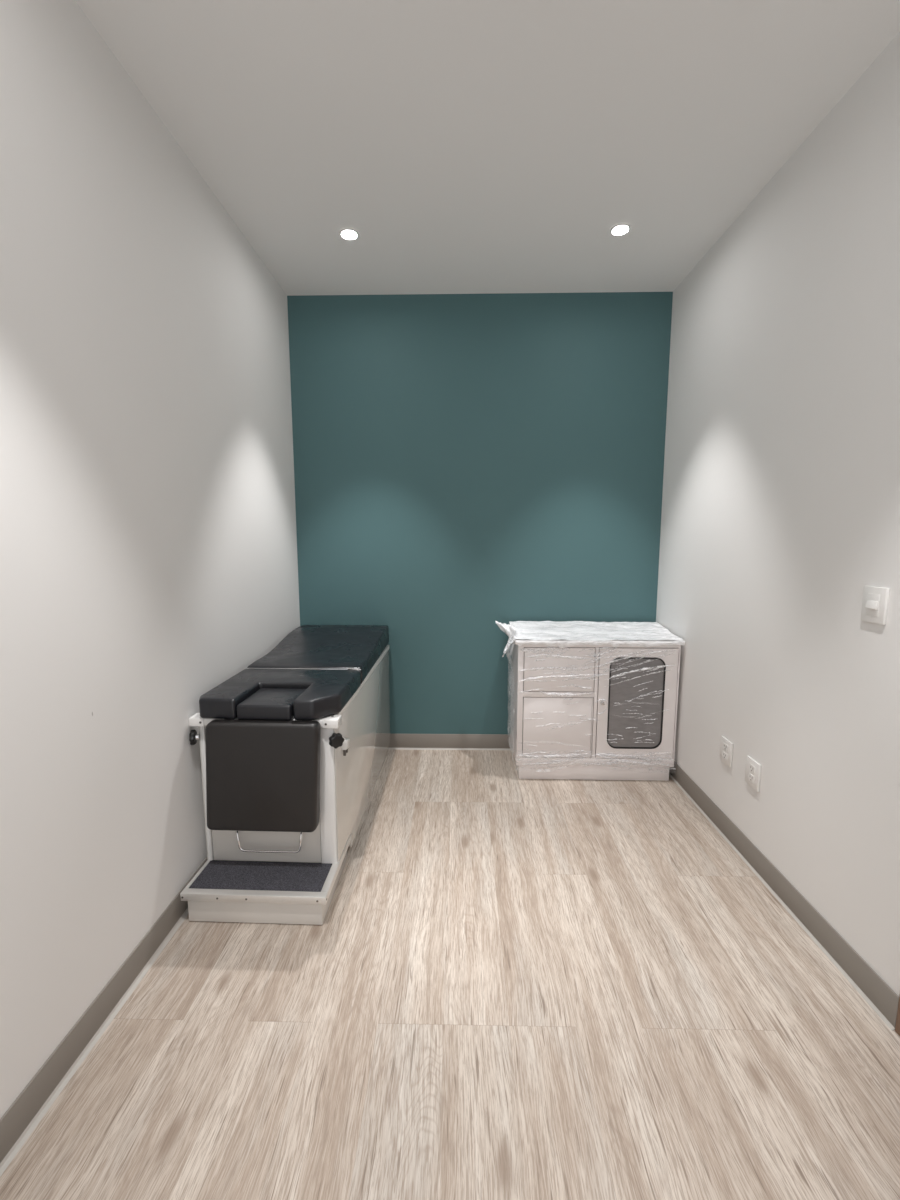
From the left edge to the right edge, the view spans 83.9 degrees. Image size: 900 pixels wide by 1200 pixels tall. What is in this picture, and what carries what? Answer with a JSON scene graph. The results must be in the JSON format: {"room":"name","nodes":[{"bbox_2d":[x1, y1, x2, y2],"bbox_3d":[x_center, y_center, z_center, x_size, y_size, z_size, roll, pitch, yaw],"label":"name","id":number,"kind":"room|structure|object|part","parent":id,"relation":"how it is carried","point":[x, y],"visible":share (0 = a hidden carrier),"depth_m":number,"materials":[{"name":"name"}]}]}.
{"room":"medical exam room","nodes":[
{"label":"medical exam room","id":0,"kind":"room"},
{"bbox_2d":[0,0,299,1118],"bbox_3d":[-1.066,-0.164,1.218,0.120,2.819,4.157,0,7,1],"label":"wall","id":1,"kind":"structure","parent":0,"point":[148,534],"depth_m":1.45,"materials":[{"name":"paint"}]},
{"bbox_2d":[0,908,188,1176],"bbox_3d":[-0.992,1.228,1.392,0.013,0.012,3.911,0,7,1],"label":"trim","id":2,"kind":"structure","parent":1,"relation":"attached to","point":[14,1150],"depth_m":1.35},
{"bbox_2d":[0,857,206,1162],"bbox_3d":[-1.001,1.182,1.389,0.006,0.104,3.917,0,7,1],"label":"baseboard","id":3,"kind":"structure","parent":1,"relation":"attached to","point":[16,1119],"depth_m":1.36,"materials":[{"name":"beige plastic"}]},
{"bbox_2d":[0,749,899,1199],"bbox_3d":[0.134,1.285,1.380,2.516,0.100,4.157,0,7,1],"label":"floor","id":4,"kind":"structure","parent":0,"point":[508,987],"depth_m":1.41,"materials":[{"name":"brown wood"}]},
{"bbox_2d":[180,625,389,924],"bbox_3d":[-0.675,0.667,2.502,0.595,0.842,1.509,0,7,2],"label":"exam table","id":5,"kind":"object","parent":4,"relation":"on","point":[295,744],"visible":1,"depth_m":1.91,"materials":[{"name":"black leather"}]},
{"bbox_3d":[-0.978,0.523,1.907,0.018,0.057,0.056,-2,8,-16],"label":"clamp knob","id":6,"kind":"part","parent":5,"relation":"part of","materials":[{"name":"black plastic"}]},
{"bbox_3d":[-0.938,0.705,2.594,0.004,0.635,1.280,0,7,2],"label":"panel","id":7,"kind":"part","parent":5,"relation":"part of","materials":[{"name":"paint"}]},
{"bbox_3d":[-0.725,0.757,1.958,0.434,0.566,0.014,0,7,2],"label":"panel","id":8,"kind":"part","parent":5,"relation":"part of","materials":[{"name":"black leather"}]},
{"bbox_3d":[-0.703,0.936,1.955,0.263,0.084,0.041,0,7,2],"label":"pull handle","id":9,"kind":"part","parent":5,"relation":"part of","materials":[{"name":"silver metal"}]},
{"bbox_2d":[199,669,360,719],"bbox_3d":[-0.681,0.381,2.070,0.539,0.078,0.442,0,7,2],"label":"seat cushion","id":10,"kind":"object","parent":5,"relation":"on","point":[251,694],"depth_m":1.94,"materials":[{"name":"black leather"}]},
{"bbox_3d":[-0.677,0.379,2.533,0.534,0.028,1.314,0,7,2],"label":"frame","id":11,"kind":"part","parent":5,"relation":"part of","materials":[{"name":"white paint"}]},
{"bbox_2d":[247,625,388,683],"bbox_3d":[-0.673,0.272,2.749,0.576,0.121,0.919,0,7,2],"label":"backrest cushion","id":12,"kind":"object","parent":5,"relation":"on","point":[307,647],"depth_m":2.63,"materials":[{"name":"black leather"}]},
{"bbox_3d":[-0.428,0.530,1.893,0.055,0.056,0.026,-5,9,-32],"label":"clamp knob","id":13,"kind":"part","parent":5,"relation":"part of","materials":[{"name":"black plastic"}]},
{"bbox_3d":[-0.415,0.707,2.574,0.004,0.635,1.280,0,7,2],"label":"panel","id":14,"kind":"part","parent":5,"relation":"part of","materials":[{"name":"paint"}]},
{"bbox_2d":[496,621,684,780],"bbox_3d":[0.785,0.575,3.018,1.021,0.892,0.422,0,7,2],"label":"base cabinet","id":15,"kind":"object","parent":4,"relation":"on","point":[590,700],"visible":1,"depth_m":2.84,"materials":[{"name":"paint"}]},
{"bbox_3d":[0.610,0.727,2.861,0.384,0.354,0.018,0,7,2],"label":"door","id":16,"kind":"part","parent":15,"relation":"part of","materials":[{"name":"paint"}]},
{"bbox_3d":[0.613,0.391,2.818,0.392,0.252,0.018,0,7,2],"label":"drawer","id":17,"kind":"part","parent":15,"relation":"part of","materials":[{"name":"paint"}]},
{"bbox_2d":[514,638,677,644],"bbox_3d":[0.831,0.196,2.974,0.919,0.055,0.411,0,7,2],"label":"countertop","id":18,"kind":"structure","parent":15,"relation":"on","point":[514,638],"depth_m":2.80,"materials":[{"name":"white paint"}]},
{"bbox_3d":[0.831,0.601,2.840,0.897,0.714,0.020,0,7,2],"label":"frame","id":19,"kind":"part","parent":15,"relation":"part of","materials":[{"name":"paint"}]},
{"bbox_3d":[1.051,0.586,2.830,0.433,0.641,0.018,0,7,2],"label":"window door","id":20,"kind":"part","parent":15,"relation":"part of","materials":[{"name":"paint"}]},
{"bbox_2d":[287,292,672,733],"bbox_3d":[0.172,-0.419,3.197,2.276,2.819,0.120,0,7,1],"label":"wall","id":21,"kind":"structure","parent":0,"point":[464,464],"depth_m":3.09,"materials":[{"name":"teal paint"}]},
{"bbox_2d":[389,734,511,747],"bbox_3d":[0.172,0.936,3.307,2.264,0.104,0.006,0,7,1],"label":"baseboard","id":22,"kind":"structure","parent":21,"relation":"attached to","point":[396,740],"depth_m":3.31,"materials":[{"name":"beige plastic"}]},
{"bbox_2d":[389,748,511,749],"bbox_3d":[0.172,0.984,3.305,2.264,0.009,0.009,0,7,1],"label":"trim","id":23,"kind":"structure","parent":21,"relation":"attached to","point":[389,748],"depth_m":3.31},
{"bbox_2d":[75,0,899,295],"bbox_3d":[0.131,-1.610,1.010,2.516,0.100,4.157,0,7,1],"label":"ceiling","id":24,"kind":"structure","parent":0,"point":[468,146],"depth_m":1.72,"materials":[{"name":"paint"}]},
{"bbox_2d":[339,228,358,239],"bbox_3d":[-0.477,-1.729,2.369,0.093,0.007,0.093,0,7,1],"label":"recessed light","id":25,"kind":"object","parent":24,"relation":"in","point":[346,233],"visible":1,"depth_m":2.36,"materials":[{"name":"white"}]},
{"bbox_2d":[610,223,630,235],"bbox_3d":[0.795,-1.726,2.337,0.093,0.007,0.093,0,7,1],"label":"recessed light","id":26,"kind":"object","parent":24,"relation":"in","point":[620,229],"visible":1,"depth_m":2.33,"materials":[{"name":"white"}]},
{"bbox_2d":[656,32,899,995],"bbox_3d":[1.330,-0.161,1.172,0.120,2.819,4.157,0,7,1],"label":"wall","id":27,"kind":"structure","parent":0,"point":[781,494],"depth_m":1.82,"materials":[{"name":"paint"}]},
{"bbox_2d":[720,736,732,766],"bbox_3d":[1.286,0.705,2.334,0.011,0.115,0.094,0,7,1],"label":"wall outlet","id":28,"kind":"object","parent":27,"relation":"attached to","point":[726,747],"visible":1,"depth_m":2.32,"materials":[{"name":"white plastic"}]},
{"bbox_2d":[722,751,726,759],"bbox_3d":[1.282,0.726,2.336,0.003,0.031,0.042,0,7,1],"label":"receptacle","id":29,"kind":"object","parent":28,"relation":"attached to","point":[724,753],"depth_m":2.34,"materials":[{"name":"white plastic"}]},
{"bbox_2d":[723,743,727,750],"bbox_3d":[1.282,0.684,2.331,0.003,0.031,0.042,0,7,1],"label":"receptacle","id":30,"kind":"object","parent":28,"relation":"attached to","point":[725,745],"depth_m":2.33,"materials":[{"name":"white plastic"}]},
{"bbox_2d":[745,756,760,791],"bbox_3d":[1.282,0.734,2.122,0.011,0.118,0.092,0,7,1],"label":"wall outlet","id":31,"kind":"object","parent":27,"relation":"attached to","point":[753,768],"visible":1,"depth_m":2.11,"materials":[{"name":"white plastic"}]},
{"bbox_2d":[748,773,753,782],"bbox_3d":[1.278,0.755,2.124,0.003,0.031,0.042,0,7,1],"label":"receptacle","id":32,"kind":"object","parent":31,"relation":"attached to","point":[750,775],"depth_m":2.13,"materials":[{"name":"white plastic"}]},
{"bbox_2d":[749,764,754,773],"bbox_3d":[1.278,0.714,2.119,0.003,0.031,0.042,0,7,1],"label":"receptacle","id":33,"kind":"object","parent":31,"relation":"attached to","point":[751,766],"depth_m":2.12,"materials":[{"name":"white plastic"}]},
{"bbox_2d":[669,773,894,1030],"bbox_3d":[1.282,1.105,2.358,0.008,0.008,1.876,0,7,1],"label":"trim","id":34,"kind":"structure","parent":27,"relation":"attached to","point":[799,922],"depth_m":1.82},
{"bbox_2d":[669,761,898,1027],"bbox_3d":[1.289,1.056,2.354,0.006,0.104,1.882,0,7,1],"label":"baseboard","id":35,"kind":"structure","parent":27,"relation":"attached to","point":[872,985],"depth_m":1.81,"materials":[{"name":"beige plastic"}]},
{"bbox_2d":[861,586,889,624],"bbox_3d":[1.267,0.015,1.500,0.018,0.108,0.084,0,7,1],"label":"light switch","id":36,"kind":"object","parent":27,"relation":"attached to","point":[875,599],"visible":1,"depth_m":1.49,"materials":[{"name":"white plastic"}]},
{"bbox_2d":[895,995,899,1035],"bbox_3d":[1.317,0.241,0.806,0.131,2.115,0.979,0,7,1],"label":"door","id":37,"kind":"structure","parent":27,"relation":"in","point":[897,1028],"depth_m":1.41,"materials":[{"name":"brown wood"}]}
]}

